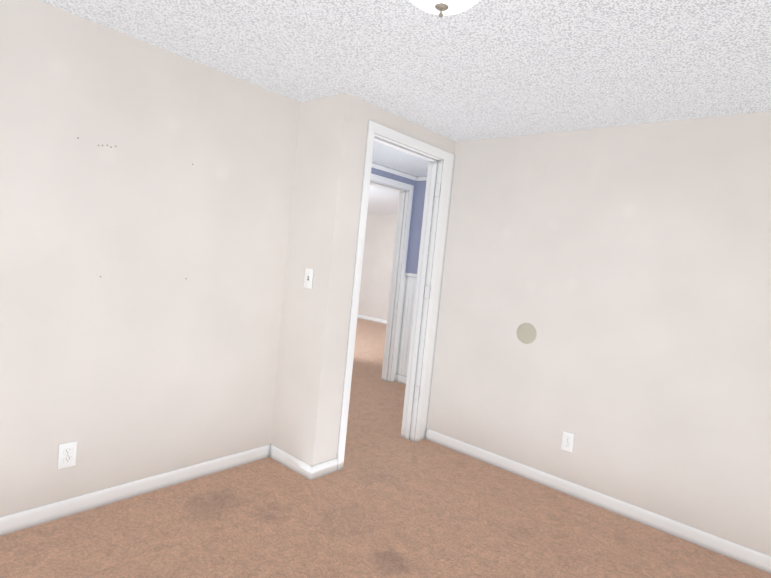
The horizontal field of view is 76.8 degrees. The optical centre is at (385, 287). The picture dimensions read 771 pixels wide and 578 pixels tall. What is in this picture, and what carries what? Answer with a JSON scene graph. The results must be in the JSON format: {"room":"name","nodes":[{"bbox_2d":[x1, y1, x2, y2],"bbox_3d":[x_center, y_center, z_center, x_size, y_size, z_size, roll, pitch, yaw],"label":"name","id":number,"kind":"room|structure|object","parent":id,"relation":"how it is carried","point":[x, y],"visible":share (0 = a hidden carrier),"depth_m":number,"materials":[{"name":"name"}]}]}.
{"room":"empty bedroom","nodes":[
{"label":"empty bedroom","id":0,"kind":"room"},
{"bbox_2d":[0,0,299,516],"bbox_3d":[-1.544,-0.060,2.041,0.120,2.200,2.680,8,4,41],"label":"wall","id":1,"kind":"structure","parent":0,"point":[146,190],"depth_m":2.31,"materials":[{"name":"paint"}]},
{"bbox_2d":[57,441,76,469],"bbox_3d":[-1.439,0.761,2.204,0.008,0.116,0.072,8,4,41],"label":"outlet","id":2,"kind":"object","parent":1,"relation":"attached to","point":[67,452],"visible":1,"depth_m":2.20,"materials":[{"name":"white plastic"}]},
{"bbox_2d":[0,444,270,535],"bbox_3d":[-1.558,1.004,2.104,0.014,0.076,2.560,8,4,41],"label":"baseboard","id":3,"kind":"structure","parent":1,"relation":"attached to","point":[18,521],"depth_m":2.40,"materials":[{"name":"white wood"}]},
{"bbox_2d":[271,93,363,465],"bbox_3d":[-0.778,-0.055,3.242,1.330,2.200,0.140,8,4,41],"label":"wall","id":4,"kind":"structure","parent":0,"point":[325,173],"depth_m":2.84,"materials":[{"name":"paint"}]},
{"bbox_2d":[304,268,313,288],"bbox_3d":[-0.456,-0.052,2.861,0.072,0.116,0.018,8,4,41],"label":"light switch","id":5,"kind":"object","parent":4,"relation":"attached to","point":[308,280],"visible":1,"depth_m":2.86,"materials":[{"name":"white plastic"}]},
{"bbox_2d":[358,214,396,319],"bbox_3d":[0.273,-0.331,9.712,5.570,2.200,0.120,8,4,41],"label":"wall","id":6,"kind":"structure","parent":0,"point":[378,254],"depth_m":10.01,"materials":[{"name":"paint"}]},
{"bbox_2d":[357,314,386,323],"bbox_3d":[0.622,0.797,9.293,4.250,0.076,0.014,8,4,41],"label":"baseboard","id":7,"kind":"structure","parent":6,"relation":"attached to","point":[372,319],"depth_m":10.04,"materials":[{"name":"white wood"}]},
{"bbox_2d":[0,318,770,577],"bbox_3d":[-0.842,0.936,5.543,10.600,0.050,10.200,8,4,41],"label":"floor","id":8,"kind":"structure","parent":0,"point":[387,500],"depth_m":2.38,"materials":[{"name":"carpet"}]},
{"bbox_2d":[330,101,454,459],"bbox_3d":[0.444,0.035,3.738,0.120,2.200,2.210,8,4,41],"label":"wall","id":9,"kind":"structure","parent":0,"point":[376,114],"depth_m":2.90,"materials":[{"name":"paint"}]},
{"bbox_2d":[269,444,337,479],"bbox_3d":[-0.514,1.053,3.011,0.414,0.076,0.206,8,4,41],"label":"baseboard","id":10,"kind":"structure","parent":9,"relation":"attached to","point":[299,466],"depth_m":2.90,"materials":[{"name":"white wood"}]},
{"bbox_2d":[337,120,454,470],"bbox_3d":[0.103,0.079,3.247,0.017,2.103,0.918,8,4,41],"label":"door frame","id":11,"kind":"structure","parent":9,"relation":"attached to","point":[373,128],"depth_m":3.38,"materials":[{"name":"white wood"}]},
{"bbox_2d":[374,133,442,441],"bbox_3d":[0.027,0.092,3.264,0.123,2.060,0.760,8,4,41],"label":"trim","id":12,"kind":"structure","parent":9,"relation":"attached to","point":[432,195],"depth_m":3.52,"materials":[{"name":"white wood"}]},
{"bbox_2d":[401,161,428,431],"bbox_3d":[-0.024,0.063,3.308,0.017,2.103,0.846,8,4,41],"label":"door","id":13,"kind":"structure","parent":9,"relation":"attached to","point":[414,299],"depth_m":3.58,"materials":[{"name":"white wood"}]},
{"bbox_2d":[371,168,415,272],"bbox_3d":[-0.465,-0.100,4.525,0.120,2.200,2.210,8,4,41],"label":"wall","id":14,"kind":"structure","parent":0,"point":[392,176],"depth_m":5.06,"materials":[{"name":"blue paint"}]},
{"bbox_2d":[370,173,413,381],"bbox_3d":[-0.140,-0.041,4.897,0.137,2.103,0.886,8,4,41],"label":"door frame","id":15,"kind":"structure","parent":14,"relation":"attached to","point":[395,282],"depth_m":5.17,"materials":[{"name":"white wood"}]},
{"bbox_2d":[372,162,416,180],"bbox_3d":[-0.340,-1.165,4.365,0.040,0.040,2.090,8,4,41],"label":"crown molding","id":16,"kind":"structure","parent":14,"relation":"attached to","point":[397,172],"depth_m":4.84,"materials":[{"name":"white wood"}]},
{"bbox_2d":[39,0,770,214],"bbox_3d":[-0.624,-1.299,5.412,10.600,0.050,10.200,8,4,41],"label":"ceiling","id":17,"kind":"structure","parent":0,"point":[484,69],"depth_m":2.08,"materials":[{"name":"white paint"}]},
{"bbox_2d":[410,0,478,17],"bbox_3d":[0.173,-0.886,1.453,0.324,0.156,0.324,8,4,41],"label":"flush-mount light fixture","id":18,"kind":"object","parent":17,"relation":"attached to","point":[440,8],"visible":1,"depth_m":1.46,"materials":[{"name":"white glass"}]},
{"bbox_2d":[407,181,425,273],"bbox_3d":[0.671,-0.012,4.923,1.090,2.200,0.120,8,4,41],"label":"wall","id":19,"kind":"structure","parent":0,"point":[417,219],"depth_m":5.15,"materials":[{"name":"blue paint"}]},
{"bbox_2d":[394,374,406,383],"bbox_3d":[0.514,1.042,4.914,1.080,0.076,0.037,8,4,41],"label":"baseboard","id":20,"kind":"structure","parent":19,"relation":"attached to","point":[400,379],"depth_m":5.23,"materials":[{"name":"white wood"}]},
{"bbox_2d":[395,273,416,376],"bbox_3d":[0.567,0.493,4.889,1.090,1.180,0.047,8,4,41],"label":"wainscoting","id":21,"kind":"structure","parent":19,"relation":"attached to","point":[406,323],"depth_m":5.15,"materials":[{"name":"white wood"}]},
{"bbox_2d":[417,176,426,180],"bbox_3d":[0.747,-1.083,4.780,1.030,0.040,0.040,8,4,41],"label":"crown molding","id":22,"kind":"structure","parent":19,"relation":"attached to","point":[419,178],"depth_m":5.09,"materials":[{"name":"white wood"}]},
{"bbox_2d":[427,111,770,555],"bbox_3d":[1.398,0.182,2.813,2.550,2.200,0.120,8,4,41],"label":"wall","id":23,"kind":"structure","parent":0,"point":[624,271],"depth_m":2.77,"materials":[{"name":"paint"}]},
{"bbox_2d":[517,323,536,343],"bbox_3d":[0.910,0.298,3.146,0.136,0.136,0.007,8,4,41],"label":"cover plate","id":24,"kind":"object","parent":23,"relation":"attached to","point":[526,333],"visible":1,"depth_m":3.14,"materials":[{"name":"beige plastic"}]},
{"bbox_2d":[561,431,574,452],"bbox_3d":[1.107,0.941,2.959,0.072,0.116,0.008,8,4,41],"label":"outlet","id":25,"kind":"object","parent":23,"relation":"attached to","point":[567,443],"visible":1,"depth_m":2.96,"materials":[{"name":"white plastic"}]},
{"bbox_2d":[425,429,770,573],"bbox_3d":[1.212,1.230,2.858,2.414,0.076,0.014,8,4,41],"label":"baseboard","id":26,"kind":"structure","parent":23,"relation":"attached to","point":[738,552],"depth_m":2.76,"materials":[{"name":"white wood"}]}
]}

